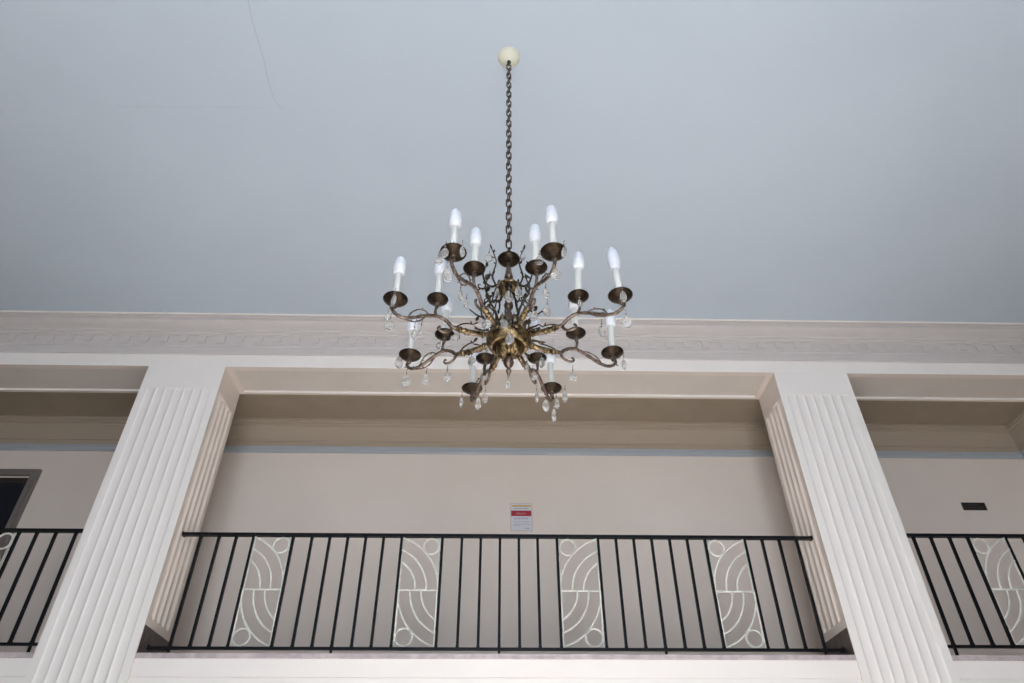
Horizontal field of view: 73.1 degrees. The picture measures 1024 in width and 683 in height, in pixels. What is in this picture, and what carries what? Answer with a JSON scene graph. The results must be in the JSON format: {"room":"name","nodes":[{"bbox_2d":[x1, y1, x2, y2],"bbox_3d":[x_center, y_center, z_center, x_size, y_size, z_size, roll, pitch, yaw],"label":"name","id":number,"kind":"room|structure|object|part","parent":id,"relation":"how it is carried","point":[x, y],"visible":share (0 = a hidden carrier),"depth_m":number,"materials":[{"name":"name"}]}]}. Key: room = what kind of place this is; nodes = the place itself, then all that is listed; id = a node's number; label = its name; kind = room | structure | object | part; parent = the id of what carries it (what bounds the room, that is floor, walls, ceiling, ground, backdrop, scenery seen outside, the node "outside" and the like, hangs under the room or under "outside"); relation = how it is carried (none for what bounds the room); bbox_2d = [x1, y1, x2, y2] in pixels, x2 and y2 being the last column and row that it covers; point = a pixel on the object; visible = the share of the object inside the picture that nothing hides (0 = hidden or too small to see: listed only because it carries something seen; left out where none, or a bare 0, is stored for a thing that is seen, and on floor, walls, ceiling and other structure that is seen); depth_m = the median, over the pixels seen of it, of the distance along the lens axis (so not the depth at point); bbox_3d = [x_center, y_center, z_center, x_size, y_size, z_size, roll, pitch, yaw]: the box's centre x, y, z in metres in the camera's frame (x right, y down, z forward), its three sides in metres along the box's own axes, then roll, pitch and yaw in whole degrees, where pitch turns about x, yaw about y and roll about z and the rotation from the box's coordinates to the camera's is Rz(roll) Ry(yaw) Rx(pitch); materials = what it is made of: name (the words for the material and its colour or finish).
{"room":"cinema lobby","nodes":[
{"label":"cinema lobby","id":0,"kind":"room"},
{"bbox_2d":[0,0,1023,322],"bbox_3d":[-0.261,-3.281,3.044,12.615,0.201,10.150,1,-38,-1],"label":"ceiling","id":1,"kind":"structure","parent":0,"point":[833,160],"depth_m":5.24,"materials":[{"name":"paint"}]},
{"bbox_2d":[383,46,632,421],"bbox_3d":[-0.013,-0.845,3.813,1.139,2.687,1.124,1,-38,-1],"label":"chandelier","id":2,"kind":"object","parent":1,"relation":"hanging from","point":[505,336],"visible":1,"depth_m":3.15,"materials":[{"name":"brown metal"}]},
{"bbox_3d":[-0.512,-0.346,3.164,0.056,0.108,0.056,1,-38,-1],"label":"bulb","id":3,"kind":"part","parent":2,"relation":"part of","materials":[{"name":"white glass"}]},
{"bbox_3d":[-0.496,-0.089,3.482,0.056,0.108,0.056,1,-38,-1],"label":"bulb","id":4,"kind":"part","parent":2,"relation":"part of","materials":[{"name":"white glass"}]},
{"bbox_3d":[-0.313,-0.106,3.075,0.465,0.166,0.028,14,-40,-17],"label":"arm","id":5,"kind":"part","parent":2,"relation":"part of","materials":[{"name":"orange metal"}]},
{"bbox_3d":[-0.337,-0.354,3.259,0.056,0.108,0.056,1,-38,-1],"label":"bulb","id":6,"kind":"part","parent":2,"relation":"part of","materials":[{"name":"white glass"}]},
{"bbox_3d":[-0.305,0.043,3.264,0.459,0.166,0.029,-16,-41,19],"label":"arm","id":7,"kind":"part","parent":2,"relation":"part of","materials":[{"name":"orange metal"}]},
{"bbox_3d":[-0.325,-0.191,3.461,0.056,0.108,0.056,1,-38,-1],"label":"bulb","id":8,"kind":"part","parent":2,"relation":"part of","materials":[{"name":"white glass"}]},
{"bbox_3d":[-0.239,-0.523,2.937,0.056,0.108,0.056,1,-38,-1],"label":"bulb","id":9,"kind":"part","parent":2,"relation":"part of","materials":[{"name":"white glass"}]},
{"bbox_3d":[-0.207,0.092,3.708,0.056,0.108,0.056,1,-38,-1],"label":"bulb","id":10,"kind":"part","parent":2,"relation":"part of","materials":[{"name":"white glass"}]},
{"bbox_3d":[-0.148,-0.212,2.940,0.030,0.166,0.463,-16,-41,19],"label":"arm","id":11,"kind":"part","parent":2,"relation":"part of","materials":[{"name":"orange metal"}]},
{"bbox_3d":[-0.163,-0.470,3.102,0.056,0.108,0.056,1,-38,-1],"label":"bulb","id":12,"kind":"part","parent":2,"relation":"part of","materials":[{"name":"white glass"}]},
{"bbox_3d":[-0.129,0.151,3.403,0.032,0.166,0.479,13,-40,-16],"label":"arm","id":13,"kind":"part","parent":2,"relation":"part of","materials":[{"name":"orange metal"}]},
{"bbox_3d":[-0.015,-0.014,3.148,0.207,0.211,0.207,1,-38,-1],"label":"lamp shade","id":14,"kind":"part","parent":2,"relation":"part of","materials":[{"name":"gold metal"}]},
{"bbox_3d":[-0.018,-1.152,4.041,0.027,1.737,0.027,-15,-41,18],"label":"chain","id":15,"kind":"part","parent":2,"relation":"part of","materials":[{"name":"brown metal"}]},
{"bbox_3d":[0.091,-0.213,2.939,0.029,0.166,0.453,14,-40,-17],"label":"arm","id":16,"kind":"part","parent":2,"relation":"part of","materials":[{"name":"orange metal"}]},
{"bbox_3d":[0.104,-0.484,3.098,0.056,0.108,0.056,1,-38,-1],"label":"bulb","id":17,"kind":"part","parent":2,"relation":"part of","materials":[{"name":"white glass"}]},
{"bbox_3d":[0.114,0.147,3.399,0.028,0.166,0.488,-15,-41,18],"label":"arm","id":18,"kind":"part","parent":2,"relation":"part of","materials":[{"name":"orange metal"}]},
{"bbox_3d":[0.126,-0.077,3.607,0.056,0.108,0.056,1,-38,-1],"label":"bulb","id":19,"kind":"part","parent":2,"relation":"part of","materials":[{"name":"white glass"}]},
{"bbox_3d":[0.204,0.073,3.714,0.056,0.108,0.056,1,-38,-1],"label":"bulb","id":20,"kind":"part","parent":2,"relation":"part of","materials":[{"name":"white glass"}]},
{"bbox_3d":[0.168,-0.542,2.957,0.056,0.108,0.056,1,-38,-1],"label":"bulb","id":21,"kind":"part","parent":2,"relation":"part of","materials":[{"name":"white glass"}]},
{"bbox_3d":[0.307,-0.205,3.454,0.056,0.108,0.056,1,-38,-1],"label":"bulb","id":22,"kind":"part","parent":2,"relation":"part of","materials":[{"name":"white glass"}]},
{"bbox_3d":[0.282,0.035,3.257,0.485,0.166,0.028,14,-40,-17],"label":"arm","id":23,"kind":"part","parent":2,"relation":"part of","materials":[{"name":"orange metal"}]},
{"bbox_3d":[0.273,-0.115,3.066,0.477,0.166,0.027,-15,-41,18],"label":"arm","id":24,"kind":"part","parent":2,"relation":"part of","materials":[{"name":"orange metal"}]},
{"bbox_3d":[0.312,-0.381,3.261,0.057,0.109,0.056,1,-38,-1],"label":"bulb","id":25,"kind":"part","parent":2,"relation":"part of","materials":[{"name":"white glass"}]},
{"bbox_3d":[0.494,-0.118,3.478,0.056,0.109,0.056,1,-38,-1],"label":"bulb","id":26,"kind":"part","parent":2,"relation":"part of","materials":[{"name":"white glass"}]},
{"bbox_3d":[0.464,-0.380,3.162,0.060,0.142,0.059,1,-38,-1],"label":"bulb","id":27,"kind":"part","parent":2,"relation":"part of","materials":[{"name":"white glass"}]},
{"bbox_2d":[0,451,1023,655],"bbox_3d":[-0.393,3.175,6.207,12.215,5.870,0.200,1,-38,-1],"label":"wall","id":28,"kind":"structure","parent":0,"point":[251,492],"depth_m":7.00,"materials":[{"name":"beige paint"}]},
{"bbox_2d":[0,469,41,561],"bbox_3d":[-5.542,2.200,6.672,1.085,2.149,0.050,1,-38,-1],"label":"door","id":29,"kind":"structure","parent":28,"relation":"in","point":[17,486],"depth_m":7.17,"materials":[{"name":"grey paint"}]},
{"bbox_3d":[-5.503,2.173,6.719,0.833,1.749,0.010,1,-38,-1],"label":"glass pane","id":30,"kind":"part","parent":29,"relation":"part of","materials":[{"name":"black glass"}]},
{"bbox_2d":[0,408,1023,451],"bbox_3d":[-0.388,0.818,7.404,12.215,0.285,0.827,1,-38,-1],"label":"trim","id":31,"kind":"structure","parent":28,"relation":"attached to","point":[1009,437],"depth_m":7.68,"materials":[{"name":"beige paint"}]},
{"bbox_2d":[0,443,1023,458],"bbox_3d":[-0.388,0.959,7.293,12.215,0.072,0.827,1,-38,-1],"label":"trim","id":32,"kind":"structure","parent":28,"relation":"attached to","point":[3,446],"depth_m":7.61,"materials":[{"name":"grey paint"}]},
{"bbox_2d":[510,503,532,530],"bbox_3d":[0.097,1.816,7.151,0.231,0.306,0.014,1,-38,-1],"label":"notice sign","id":33,"kind":"object","parent":28,"relation":"attached to","point":[521,517],"visible":1,"depth_m":7.14,"materials":[{"name":"white paper"}]},
{"bbox_2d":[514,508,529,528],"bbox_3d":[0.102,1.825,7.137,0.181,0.226,0.001,1,-38,-1],"label":"print","id":34,"kind":"object","parent":33,"relation":"attached to","point":[521,515],"depth_m":7.14,"materials":[{"name":"grey paper"}]},
{"bbox_2d":[961,502,986,509],"bbox_3d":[4.906,1.750,7.336,0.250,0.084,0.011,1,-38,-1],"label":"wall sign","id":35,"kind":"object","parent":28,"relation":"attached to","point":[966,505],"visible":1,"depth_m":7.33,"materials":[{"name":"black plastic"}]},
{"bbox_2d":[0,392,1023,424],"bbox_3d":[-0.388,0.612,7.534,12.215,0.200,0.877,1,-38,-1],"label":"ceiling","id":36,"kind":"structure","parent":0,"point":[11,403],"depth_m":7.53,"materials":[{"name":"paint"}]},
{"bbox_2d":[0,353,1023,401],"bbox_3d":[-0.374,0.229,6.977,12.215,0.469,0.473,1,-38,-1],"label":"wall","id":37,"kind":"structure","parent":0,"point":[7,360],"depth_m":6.70,"materials":[{"name":"white paint"}]},
{"bbox_2d":[0,368,146,391],"bbox_3d":[-4.974,0.362,6.762,2.912,0.025,0.378,1,-38,-1],"label":"trim","id":38,"kind":"structure","parent":37,"relation":"attached to","point":[27,379],"depth_m":6.79,"materials":[{"name":"beige paint"}]},
{"bbox_2d":[233,370,765,397],"bbox_3d":[-0.105,0.418,6.851,5.175,0.025,0.378,1,-38,-1],"label":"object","id":39,"kind":"structure","parent":37,"relation":"attached to","point":[324,382],"depth_m":6.88,"materials":[{"name":"beige paint"}]},
{"bbox_2d":[0,310,1023,363],"bbox_3d":[-0.366,-0.044,6.740,12.215,0.331,0.236,1,-38,-1],"label":"trim","id":40,"kind":"structure","parent":37,"relation":"attached to","point":[90,332],"depth_m":6.79,"materials":[{"name":"paint"}]},
{"bbox_2d":[849,377,1023,400],"bbox_3d":[4.489,0.471,6.936,2.388,0.025,0.378,1,-38,-1],"label":"trim","id":41,"kind":"structure","parent":37,"relation":"attached to","point":[863,387],"depth_m":6.95,"materials":[{"name":"beige paint"}]},
{"bbox_2d":[0,658,1023,682],"bbox_3d":[-0.359,3.471,4.174,12.215,2.892,0.034,1,-38,-1],"label":"balcony ledge","id":42,"kind":"structure","parent":0,"point":[144,670],"depth_m":5.01,"materials":[{"name":"white paint"}]},
{"bbox_2d":[0,652,34,657],"bbox_3d":[-4.965,2.310,5.047,3.012,0.035,0.196,1,-38,-1],"label":"trim","id":43,"kind":"structure","parent":42,"relation":"attached to","point":[2,654],"depth_m":5.00,"materials":[{"name":"white paint"}]},
{"bbox_2d":[0,528,83,651],"bbox_3d":[-4.970,1.938,5.412,3.005,1.002,0.048,1,-38,-1],"label":"railing","id":44,"kind":"object","parent":43,"relation":"on","point":[9,531],"visible":0.86,"depth_m":5.53,"materials":[{"name":"black metal"}]},
{"bbox_3d":[-4.244,1.917,5.446,0.319,0.858,0.012,1,-38,-1],"label":"panel frame","id":45,"kind":"part","parent":44,"relation":"part of","materials":[{"name":"white metal"}]},
{"bbox_3d":[-4.969,2.257,5.162,3.005,0.020,0.024,1,-38,-1],"label":"rail","id":46,"kind":"part","parent":44,"relation":"part of","materials":[{"name":"black metal"}]},
{"bbox_3d":[-4.971,1.557,5.711,3.005,0.024,0.040,1,-38,-1],"label":"rail","id":47,"kind":"part","parent":44,"relation":"part of","materials":[{"name":"black metal"}]},
{"bbox_2d":[135,653,856,659],"bbox_3d":[-0.096,2.366,5.136,5.275,0.035,0.196,1,-38,-1],"label":"trim","id":48,"kind":"structure","parent":42,"relation":"attached to","point":[138,655],"depth_m":5.06,"materials":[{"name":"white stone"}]},
{"bbox_2d":[147,531,844,654],"bbox_3d":[-0.099,2.004,5.494,5.263,0.978,0.048,1,-38,-1],"label":"railing","id":49,"kind":"object","parent":48,"relation":"on","point":[403,536],"visible":1,"depth_m":5.48,"materials":[{"name":"black metal"}]},
{"bbox_3d":[-1.978,1.962,5.473,0.308,0.858,0.012,1,-38,-1],"label":"panel frame","id":50,"kind":"part","parent":49,"relation":"part of","materials":[{"name":"white metal"}]},
{"bbox_3d":[-0.747,1.976,5.495,0.319,0.858,0.012,1,-38,-1],"label":"panel frame","id":51,"kind":"part","parent":49,"relation":"part of","materials":[{"name":"white metal"}]},
{"bbox_3d":[-0.098,2.332,5.237,5.263,0.020,0.024,1,-38,-1],"label":"rail","id":52,"kind":"part","parent":49,"relation":"part of","materials":[{"name":"black metal"}]},
{"bbox_3d":[-0.100,1.632,5.786,5.263,0.024,0.040,1,-38,-1],"label":"rail","id":53,"kind":"part","parent":49,"relation":"part of","materials":[{"name":"black metal"}]},
{"bbox_3d":[0.548,1.991,5.519,0.325,0.858,0.012,1,-38,-1],"label":"panel frame","id":54,"kind":"part","parent":49,"relation":"part of","materials":[{"name":"white metal"}]},
{"bbox_3d":[1.787,2.005,5.542,0.317,0.858,0.012,1,-38,-1],"label":"panel frame","id":55,"kind":"part","parent":49,"relation":"part of","materials":[{"name":"white metal"}]},
{"bbox_2d":[951,655,1023,660],"bbox_3d":[4.498,2.419,5.221,2.488,0.035,0.196,1,-38,-1],"label":"trim","id":56,"kind":"structure","parent":42,"relation":"attached to","point":[954,657],"depth_m":5.13,"materials":[{"name":"white paint"}]},
{"bbox_2d":[906,533,1023,654],"bbox_3d":[4.498,2.045,5.588,2.481,1.008,0.048,1,-38,-1],"label":"railing","id":57,"kind":"object","parent":56,"relation":"on","point":[913,536],"visible":0.98,"depth_m":5.63,"materials":[{"name":"black metal"}]},
{"bbox_3d":[4.497,1.661,5.889,2.481,0.024,0.040,1,-38,-1],"label":"rail","id":58,"kind":"part","parent":57,"relation":"part of","materials":[{"name":"black metal"}]},
{"bbox_3d":[4.499,2.361,5.340,2.481,0.020,0.024,1,-38,-1],"label":"rail","id":59,"kind":"part","parent":57,"relation":"part of","materials":[{"name":"black metal"}]},
{"bbox_3d":[4.030,2.008,5.602,0.305,0.858,0.012,1,-38,-1],"label":"panel frame","id":60,"kind":"part","parent":57,"relation":"part of","materials":[{"name":"white metal"}]},
{"bbox_3d":[-0.263,2.029,-0.169,12.615,0.200,11.650,1,-38,-1],"label":"floor","id":61,"kind":"structure","parent":0,"visible":0},
{"bbox_2d":[23,366,239,682],"bbox_3d":[-3.099,2.544,5.089,0.738,5.493,0.479,1,-38,-1],"label":"pillar","id":62,"kind":"structure","parent":61,"relation":"on","point":[119,595],"depth_m":5.63,"materials":[{"name":"white paint"}]},
{"bbox_2d":[759,373,960,682],"bbox_3d":[2.895,2.613,5.199,0.726,5.493,0.479,1,-38,-1],"label":"pillar","id":63,"kind":"structure","parent":61,"relation":"on","point":[872,600],"depth_m":5.75,"materials":[{"name":"white paint"}]}
]}

